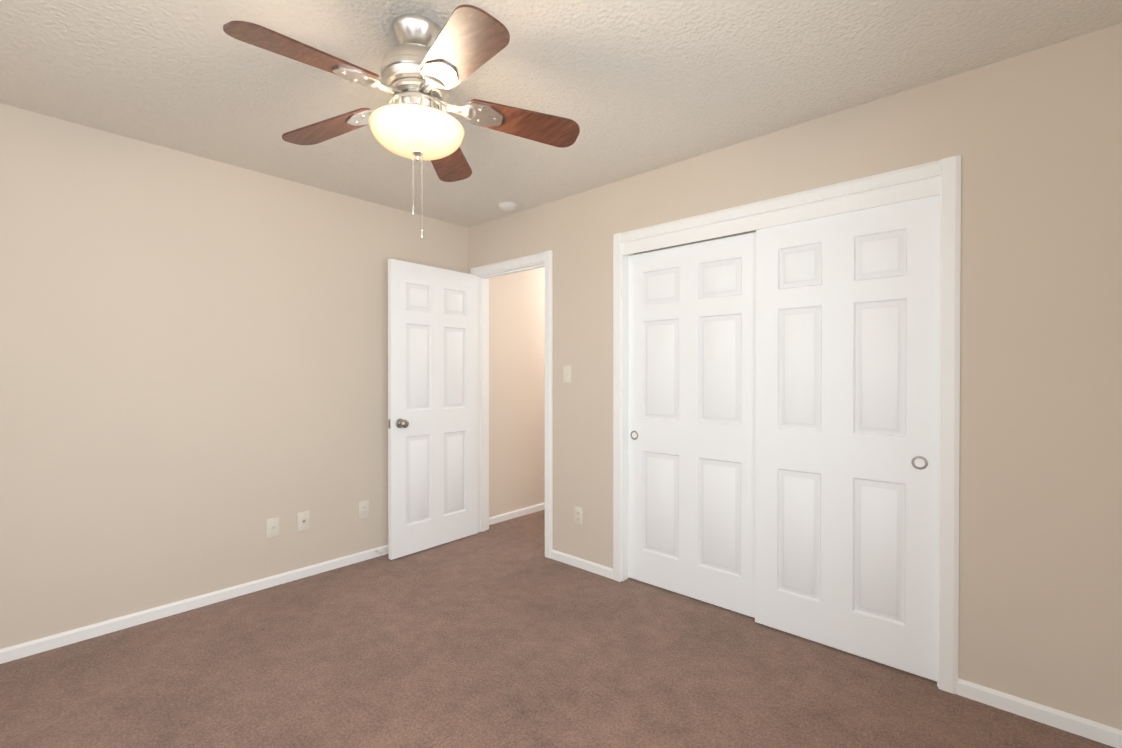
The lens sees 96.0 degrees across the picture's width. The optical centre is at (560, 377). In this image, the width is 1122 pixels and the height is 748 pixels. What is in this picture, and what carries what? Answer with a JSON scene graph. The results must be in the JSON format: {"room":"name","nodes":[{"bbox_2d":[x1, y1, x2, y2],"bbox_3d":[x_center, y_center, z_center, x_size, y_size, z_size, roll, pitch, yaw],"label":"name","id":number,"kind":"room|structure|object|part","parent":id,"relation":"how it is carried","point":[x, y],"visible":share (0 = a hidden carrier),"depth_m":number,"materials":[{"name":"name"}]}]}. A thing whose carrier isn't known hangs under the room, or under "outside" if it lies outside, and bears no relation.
{"room":"empty bedroom","nodes":[
{"label":"empty bedroom","id":0,"kind":"room"},
{"bbox_2d":[0,103,544,648],"bbox_3d":[-0.890,0.012,4.011,0.124,2.440,6.540,0,1,42],"label":"wall","id":1,"kind":"structure","parent":0,"point":[192,373],"depth_m":2.71,"materials":[{"name":"paint"}]},
{"bbox_2d":[0,545,387,663],"bbox_3d":[-1.832,1.210,2.868,0.030,0.060,3.270,0,1,42],"label":"baseboard","id":2,"kind":"structure","parent":1,"relation":"attached to","point":[11,653],"depth_m":2.64,"materials":[{"name":"white wood"}]},
{"bbox_2d":[266,517,279,538],"bbox_3d":[-1.712,0.891,3.009,0.014,0.116,0.072,0,1,42],"label":"jack wall plate","id":3,"kind":"object","parent":1,"relation":"attached to","point":[272,527],"visible":1,"depth_m":3.01,"materials":[{"name":"white plastic"}]},
{"bbox_2d":[297,511,309,530],"bbox_3d":[-1.596,0.888,3.138,0.014,0.116,0.072,0,1,42],"label":"electrical outlet","id":4,"kind":"object","parent":1,"relation":"attached to","point":[303,520],"visible":1,"depth_m":3.14,"materials":[{"name":"white plastic"}]},
{"bbox_2d":[359,500,368,518],"bbox_3d":[-1.337,0.892,3.429,0.008,0.116,0.072,0,1,42],"label":"electrical outlet","id":5,"kind":"object","parent":1,"relation":"attached to","point":[363,509],"visible":1,"depth_m":3.43,"materials":[{"name":"white plastic"}]},
{"bbox_2d":[489,503,544,524],"bbox_3d":[0.334,1.194,5.271,0.013,0.060,2.800,0,1,42],"label":"baseboard","id":6,"kind":"structure","parent":1,"relation":"attached to","point":[517,513],"depth_m":4.46,"materials":[{"name":"white wood"}]},
{"bbox_2d":[0,510,1114,747],"bbox_3d":[0.485,1.290,2.776,4.190,0.100,6.900,0,1,42],"label":"floor","id":7,"kind":"structure","parent":0,"point":[506,634],"depth_m":2.11,"materials":[{"name":"carpet"}]},
{"bbox_2d":[0,0,1121,227],"bbox_3d":[0.485,-1.249,2.759,4.190,0.100,6.900,0,1,42],"label":"ceiling","id":8,"kind":"structure","parent":0,"point":[630,88],"depth_m":1.98,"materials":[{"name":"white paint"}]},
{"bbox_2d":[223,4,579,238],"bbox_3d":[-0.509,-0.834,1.706,1.110,0.717,1.081,0,1,42],"label":"ceiling fan","id":9,"kind":"object","parent":8,"relation":"hanging from","point":[428,65],"visible":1,"depth_m":1.65,"materials":[{"name":"brown wood"}]},
{"bbox_3d":[-0.493,-0.818,1.738,0.316,0.087,0.316,0,1,42],"label":"lamp shade","id":10,"kind":"part","parent":9,"relation":"part of","materials":[{"name":"white glass"}]},
{"bbox_2d":[498,201,516,210],"bbox_3d":[-0.371,-1.186,3.513,0.132,0.037,0.132,0,1,42],"label":"smoke detector","id":11,"kind":"object","parent":8,"relation":"attached to","point":[507,206],"visible":0.98,"depth_m":3.47,"materials":[{"name":"white plastic"}]},
{"bbox_2d":[639,230,755,253],"bbox_3d":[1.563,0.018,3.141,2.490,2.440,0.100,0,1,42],"label":"door track","id":12,"kind":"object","parent":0,"point":[698,241],"depth_m":3.59,"materials":[{"name":"metal"}]},
{"bbox_2d":[468,23,1121,729],"bbox_3d":[0.625,0.019,2.924,3.590,2.440,0.120,0,1,42],"label":"wall","id":13,"kind":"structure","parent":0,"point":[1034,139],"depth_m":1.90,"materials":[{"name":"paint"}]},
{"bbox_2d":[477,261,544,531],"bbox_3d":[-0.350,0.206,3.807,0.790,2.055,0.122,0,1,42],"label":"liner","id":14,"kind":"object","parent":13,"relation":"attached to","point":[482,312],"depth_m":4.05,"materials":[{"name":"white wood"}]},
{"bbox_2d":[388,259,477,559],"bbox_3d":[-0.910,0.210,3.697,0.180,2.025,0.766,0,0,40],"label":"door","id":15,"kind":"structure","parent":14,"relation":"attached to","point":[432,414],"depth_m":3.64,"materials":[{"name":"white painted wood"},{"name":"satin nickel"}]},
{"bbox_2d":[563,365,571,382],"bbox_3d":[0.040,-0.025,3.359,0.072,0.116,0.018,0,1,42],"label":"light switch","id":16,"kind":"object","parent":13,"relation":"attached to","point":[567,374],"visible":1,"depth_m":3.36,"materials":[{"name":"white plastic"}]},
{"bbox_2d":[574,506,582,525],"bbox_3d":[0.113,0.902,3.306,0.072,0.116,0.008,0,1,42],"label":"electrical outlet","id":17,"kind":"object","parent":13,"relation":"attached to","point":[578,515],"visible":1,"depth_m":3.30,"materials":[{"name":"white plastic"}]},
{"bbox_2d":[551,549,612,578],"bbox_3d":[0.129,1.207,3.292,0.516,0.060,0.013,0,1,42],"label":"baseboard","id":18,"kind":"structure","parent":13,"relation":"attached to","point":[590,566],"depth_m":3.27,"materials":[{"name":"white wood"}]},
{"bbox_2d":[470,155,960,693],"bbox_3d":[0.464,0.180,3.071,3.089,2.117,0.154,0,1,42],"label":"door frame","id":19,"kind":"structure","parent":13,"relation":"attached to","point":[948,169],"depth_m":2.02,"materials":[{"name":"white wood"}]},
{"bbox_2d":[622,176,940,686],"bbox_3d":[0.987,0.209,2.598,1.575,2.065,0.122,0,1,42],"label":"liner","id":20,"kind":"object","parent":13,"relation":"attached to","point":[624,257],"depth_m":3.08,"materials":[{"name":"white wood"}]},
{"bbox_2d":[628,232,755,617],"bbox_3d":[0.727,0.241,2.852,0.815,1.978,0.037,0,1,42],"label":"closet door","id":21,"kind":"structure","parent":20,"relation":"hanging from","point":[691,401],"depth_m":2.81,"materials":[{"name":"white wood"}]},
{"bbox_2d":[755,195,939,680],"bbox_3d":[1.266,0.245,2.311,0.742,1.978,0.037,0,1,42],"label":"closet door","id":22,"kind":"structure","parent":20,"relation":"hanging from","point":[846,431],"depth_m":2.26,"materials":[{"name":"white wood"}]},
{"bbox_2d":[623,178,939,254],"bbox_3d":[0.982,-0.776,2.585,1.545,0.065,0.096,0,1,42],"label":"trim","id":23,"kind":"structure","parent":13,"relation":"attached to","point":[914,191],"depth_m":2.40,"materials":[{"name":"white wood"}]},
{"bbox_2d":[958,678,1121,747],"bbox_3d":[1.732,1.217,1.842,0.448,0.060,0.013,0,1,42],"label":"baseboard","id":24,"kind":"structure","parent":13,"relation":"attached to","point":[1052,717],"depth_m":1.83,"materials":[{"name":"white wood"}]}
]}

